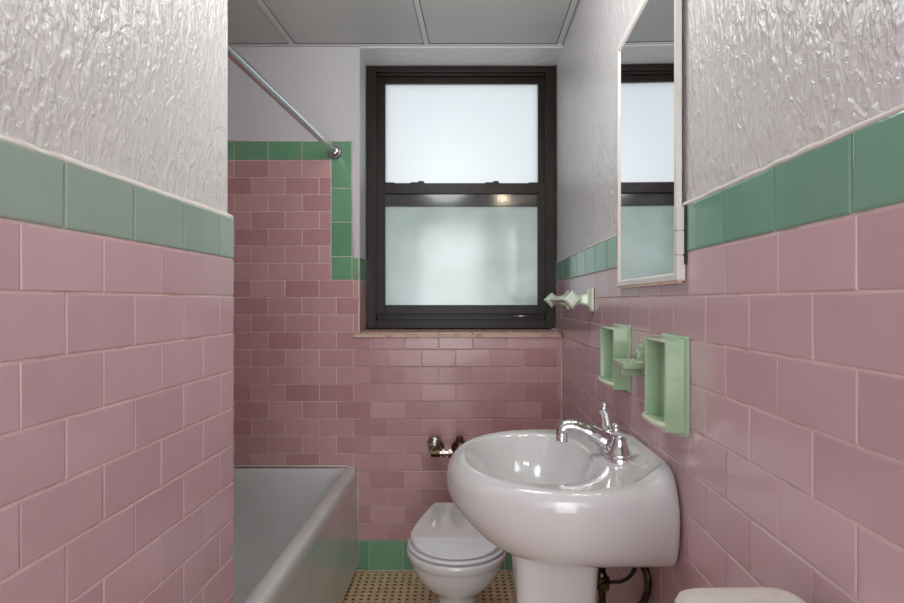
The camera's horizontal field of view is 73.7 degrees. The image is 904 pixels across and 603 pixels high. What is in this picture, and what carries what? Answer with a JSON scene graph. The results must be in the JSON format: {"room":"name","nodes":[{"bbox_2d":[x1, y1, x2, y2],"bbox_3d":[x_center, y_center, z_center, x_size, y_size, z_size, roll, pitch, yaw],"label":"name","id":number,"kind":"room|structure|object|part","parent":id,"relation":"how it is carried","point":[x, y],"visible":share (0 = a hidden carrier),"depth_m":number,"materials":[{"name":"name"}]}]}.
{"room":"bathroom","nodes":[
{"label":"bathroom","id":0,"kind":"room"},
{"bbox_2d":[0,0,233,602],"bbox_3d":[-0.920,0.043,0.026,0.901,2.338,2.551,0,0,0],"label":"wall","id":1,"kind":"structure","parent":0,"point":[117,299],"depth_m":0.87,"materials":[{"name":"pink tile"}]},
{"bbox_2d":[0,133,233,218],"bbox_3d":[-0.526,-0.179,0.025,0.016,0.017,2.550,0,0,2],"label":"trim","id":2,"kind":"structure","parent":1,"relation":"attached to","point":[18,141],"depth_m":0.83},
{"bbox_2d":[228,47,561,571],"bbox_3d":[-0.403,0.043,2.811,1.994,2.338,0.419,0,0,0],"label":"wall","id":3,"kind":"structure","parent":0,"point":[307,391],"depth_m":2.60,"materials":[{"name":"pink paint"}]},
{"bbox_2d":[228,43,341,158],"bbox_3d":[-0.547,-0.645,1.952,0.062,0.062,1.298,0,0,4],"label":"shower rod","id":4,"kind":"object","parent":3,"relation":"attached to","point":[334,151],"visible":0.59,"depth_m":1.90,"materials":[{"name":"silver metal"}]},
{"bbox_2d":[228,140,353,257],"bbox_3d":[-0.821,-0.442,2.603,0.798,0.510,0.008,0,0,0],"label":"trim","id":5,"kind":"structure","parent":3,"relation":"attached to","point":[228,140],"depth_m":2.60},
{"bbox_2d":[234,465,358,566],"bbox_3d":[-0.805,0.924,2.596,0.811,0.436,0.009,0,0,0],"label":"trim","id":6,"kind":"structure","parent":3,"relation":"attached to","point":[234,465],"depth_m":2.59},
{"bbox_2d":[427,435,464,457],"bbox_3d":[-0.020,0.684,2.420,0.170,0.260,0.355,0,0,0],"label":"valve","id":7,"kind":"object","parent":3,"relation":"attached to","point":[435,445],"visible":0.52,"depth_m":2.48,"materials":[{"name":"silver metal"}]},
{"bbox_2d":[353,328,561,337],"bbox_3d":[0.023,0.141,2.746,0.899,0.030,0.308,0,0,0],"label":"trim","id":8,"kind":"structure","parent":3,"relation":"attached to","point":[370,330],"depth_m":2.60,"materials":[{"name":"stone"}]},
{"bbox_2d":[359,45,562,65],"bbox_3d":[0.086,-1.110,2.811,0.975,0.032,0.419,0,0,0],"label":"trim","id":9,"kind":"structure","parent":3,"relation":"attached to","point":[372,55],"depth_m":2.68,"materials":[{"name":"white paint"}]},
{"bbox_2d":[366,65,556,327],"bbox_3d":[0.043,-0.500,2.846,0.904,1.250,0.108,0,0,0],"label":"window","id":10,"kind":"structure","parent":3,"relation":"in","point":[461,161],"depth_m":2.86,"materials":[{"name":"brown metal"}]},
{"bbox_3d":[0.044,-0.768,2.865,0.803,0.633,0.030,0,0,0],"label":"sash","id":11,"kind":"part","parent":10,"relation":"part of","materials":[{"name":"brown metal"}]},
{"bbox_3d":[0.043,-0.247,2.827,0.818,0.611,0.030,0,0,0],"label":"sash","id":12,"kind":"part","parent":10,"relation":"part of","materials":[{"name":"brown metal"}]},
{"bbox_3d":[0.046,-0.768,2.865,0.789,0.614,0.005,0,0,0],"label":"glass pane","id":13,"kind":"part","parent":10,"relation":"part of","materials":[{"name":"white glass"}]},
{"bbox_3d":[0.046,-0.194,2.872,0.836,0.544,0.004,0,0,0],"label":"storm pane","id":14,"kind":"part","parent":10,"relation":"part of","materials":[{"name":"white glass"}]},
{"bbox_2d":[228,0,579,46],"bbox_3d":[-0.380,-1.133,0.810,2.259,0.066,4.420,0,0,0],"label":"ceiling","id":15,"kind":"structure","parent":0,"point":[251,23],"depth_m":2.39,"materials":[{"name":"grey paint"}]},
{"bbox_2d":[342,571,512,602],"bbox_3d":[-0.325,1.237,0.800,2.150,0.150,4.500,0,0,0],"label":"floor","id":16,"kind":"structure","parent":0,"point":[365,586],"depth_m":2.43,"materials":[{"name":"tile"}]},
{"bbox_2d":[233,468,357,602],"bbox_3d":[-0.806,0.938,1.952,0.804,0.448,1.289,0,0,0],"label":"bathtub","id":17,"kind":"object","parent":16,"relation":"on","point":[295,529],"visible":0.56,"depth_m":2.41,"materials":[{"name":"ceramic"}]},
{"bbox_2d":[407,503,506,602],"bbox_3d":[0.016,0.954,2.047,0.325,0.416,0.530,0,0,0],"label":"toilet","id":18,"kind":"object","parent":16,"relation":"on","point":[445,552],"visible":0.74,"depth_m":1.85,"materials":[{"name":"white ceramic"}]},
{"bbox_3d":[0.016,0.758,2.018,0.302,0.024,0.450,0,0,0],"label":"lid","id":19,"kind":"part","parent":18,"relation":"part of","materials":[{"name":"white ceramic"}]},
{"bbox_3d":[0.016,0.779,2.014,0.322,0.014,0.462,0,0,0],"label":"seat","id":20,"kind":"part","parent":18,"relation":"part of","materials":[{"name":"white plastic"}]},
{"bbox_2d":[446,429,679,602],"bbox_3d":[0.214,0.742,1.378,0.453,0.838,0.582,0,0,2],"label":"pedestal sink","id":21,"kind":"object","parent":16,"relation":"on","point":[563,512],"visible":0.86,"depth_m":1.15,"materials":[{"name":"white ceramic"}]},
{"bbox_2d":[556,402,631,463],"bbox_3d":[0.316,0.295,1.373,0.158,0.117,0.160,0,0,2],"label":"faucet","id":22,"kind":"object","parent":21,"relation":"on","point":[610,440],"visible":1,"depth_m":1.36,"materials":[{"name":"silver metal"}]},
{"bbox_3d":[0.312,0.311,1.373,0.150,0.086,0.046,0,0,2],"label":"spout","id":23,"kind":"part","parent":22,"relation":"part of","materials":[{"name":"silver metal"}]},
{"bbox_3d":[0.365,0.272,1.423,0.037,0.070,0.028,0,0,2],"label":"lever","id":24,"kind":"part","parent":22,"relation":"part of","materials":[{"name":"silver metal"}]},
{"bbox_3d":[0.368,0.341,1.372,0.054,0.015,0.160,0,0,2],"label":"plate","id":25,"kind":"part","parent":22,"relation":"part of","materials":[{"name":"silver metal"}]},
{"bbox_3d":[0.367,0.316,1.321,0.052,0.046,0.052,0,0,2],"label":"handle","id":26,"kind":"part","parent":22,"relation":"part of","materials":[{"name":"silver metal"}]},
{"bbox_3d":[0.369,0.285,1.320,0.047,0.038,0.031,0,0,2],"label":"lever","id":27,"kind":"part","parent":22,"relation":"part of","materials":[{"name":"silver metal"}]},
{"bbox_2d":[597,568,636,602],"bbox_3d":[0.390,0.831,1.422,0.037,0.662,0.168,0,0,-19],"label":"supply valve","id":28,"kind":"object","parent":16,"relation":"on","point":[603,581],"visible":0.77,"depth_m":1.47,"materials":[{"name":"gold metal"}]},
{"bbox_2d":[675,587,805,602],"bbox_3d":[0.326,0.746,0.603,0.144,0.833,0.205,0,0,-2],"label":"storage bin","id":29,"kind":"object","parent":16,"relation":"on","point":[729,594],"visible":1,"depth_m":0.68,"materials":[{"name":"white plastic"}]},
{"bbox_2d":[551,0,903,602],"bbox_3d":[0.507,0.043,0.882,0.161,2.338,4.270,0,0,2],"label":"wall","id":30,"kind":"structure","parent":0,"point":[788,473],"depth_m":0.81,"materials":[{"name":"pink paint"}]},
{"bbox_2d":[544,287,593,311],"bbox_3d":[0.415,-0.006,2.204,0.097,0.080,0.537,0,0,2],"label":"wall hook","id":31,"kind":"object","parent":30,"relation":"attached to","point":[571,299],"visible":1,"depth_m":1.95,"materials":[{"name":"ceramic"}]},
{"bbox_3d":[0.421,-0.006,2.441,0.097,0.080,0.062,0,0,2],"label":"post","id":32,"kind":"part","parent":31,"relation":"part of","materials":[{"name":"ceramic"}]},
{"bbox_3d":[0.408,-0.006,1.966,0.097,0.080,0.062,0,0,2],"label":"post","id":33,"kind":"part","parent":31,"relation":"part of","materials":[{"name":"ceramic"}]},
{"bbox_2d":[597,323,630,392],"bbox_3d":[0.418,0.144,1.580,0.058,0.168,0.168,0,0,2],"label":"holder","id":34,"kind":"object","parent":30,"relation":"attached to","point":[615,340],"visible":1,"depth_m":1.50,"materials":[{"name":"green ceramic"}]},
{"bbox_3d":[0.443,0.144,1.579,0.008,0.168,0.168,0,0,2],"label":"wall plate","id":35,"kind":"part","parent":34,"relation":"part of","materials":[{"name":"green ceramic"}]},
{"bbox_2d":[612,344,644,375],"bbox_3d":[0.413,0.135,1.401,0.058,0.074,0.104,0,0,2],"label":"tray","id":36,"kind":"object","parent":30,"relation":"attached to","point":[628,366],"visible":0.95,"depth_m":1.39,"materials":[{"name":"green ceramic"}]},
{"bbox_3d":[0.437,0.133,1.400,0.009,0.070,0.068,0,0,2],"label":"wall plate","id":37,"kind":"part","parent":36,"relation":"part of","materials":[{"name":"green ceramic"}]},
{"bbox_2d":[638,567,651,602],"bbox_3d":[0.426,0.693,1.375,0.027,0.243,0.153,0,0,1],"label":"pipe","id":38,"kind":"object","parent":30,"relation":"attached to","point":[645,596],"visible":0.82,"depth_m":1.32,"materials":[{"name":"gold metal"}]},
{"bbox_3d":[0.423,0.619,1.315,0.014,0.087,0.033,0,0,-19],"label":"cord","id":39,"kind":"part","parent":38,"relation":"part of","materials":[{"name":"brown metal"}]},
{"bbox_2d":[617,0,686,287],"bbox_3d":[0.432,-0.365,1.352,0.016,0.662,0.478,0,0,1],"label":"mirror","id":40,"kind":"object","parent":30,"relation":"attached to","point":[651,215],"visible":1,"depth_m":1.31,"materials":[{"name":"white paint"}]},
{"bbox_2d":[642,333,689,436],"bbox_3d":[0.407,0.157,1.173,0.058,0.184,0.144,0,0,2],"label":"holder","id":41,"kind":"object","parent":30,"relation":"attached to","point":[667,356],"visible":1,"depth_m":1.11,"materials":[{"name":"green ceramic"}]},
{"bbox_3d":[0.432,0.157,1.172,0.008,0.184,0.144,0,0,2],"label":"wall plate","id":42,"kind":"part","parent":41,"relation":"part of","materials":[{"name":"green ceramic"}]},
{"bbox_2d":[555,103,903,262],"bbox_3d":[0.429,-0.182,0.775,0.012,0.013,4.050,0,0,2],"label":"trim","id":43,"kind":"structure","parent":30,"relation":"attached to","point":[849,130],"depth_m":0.73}
]}

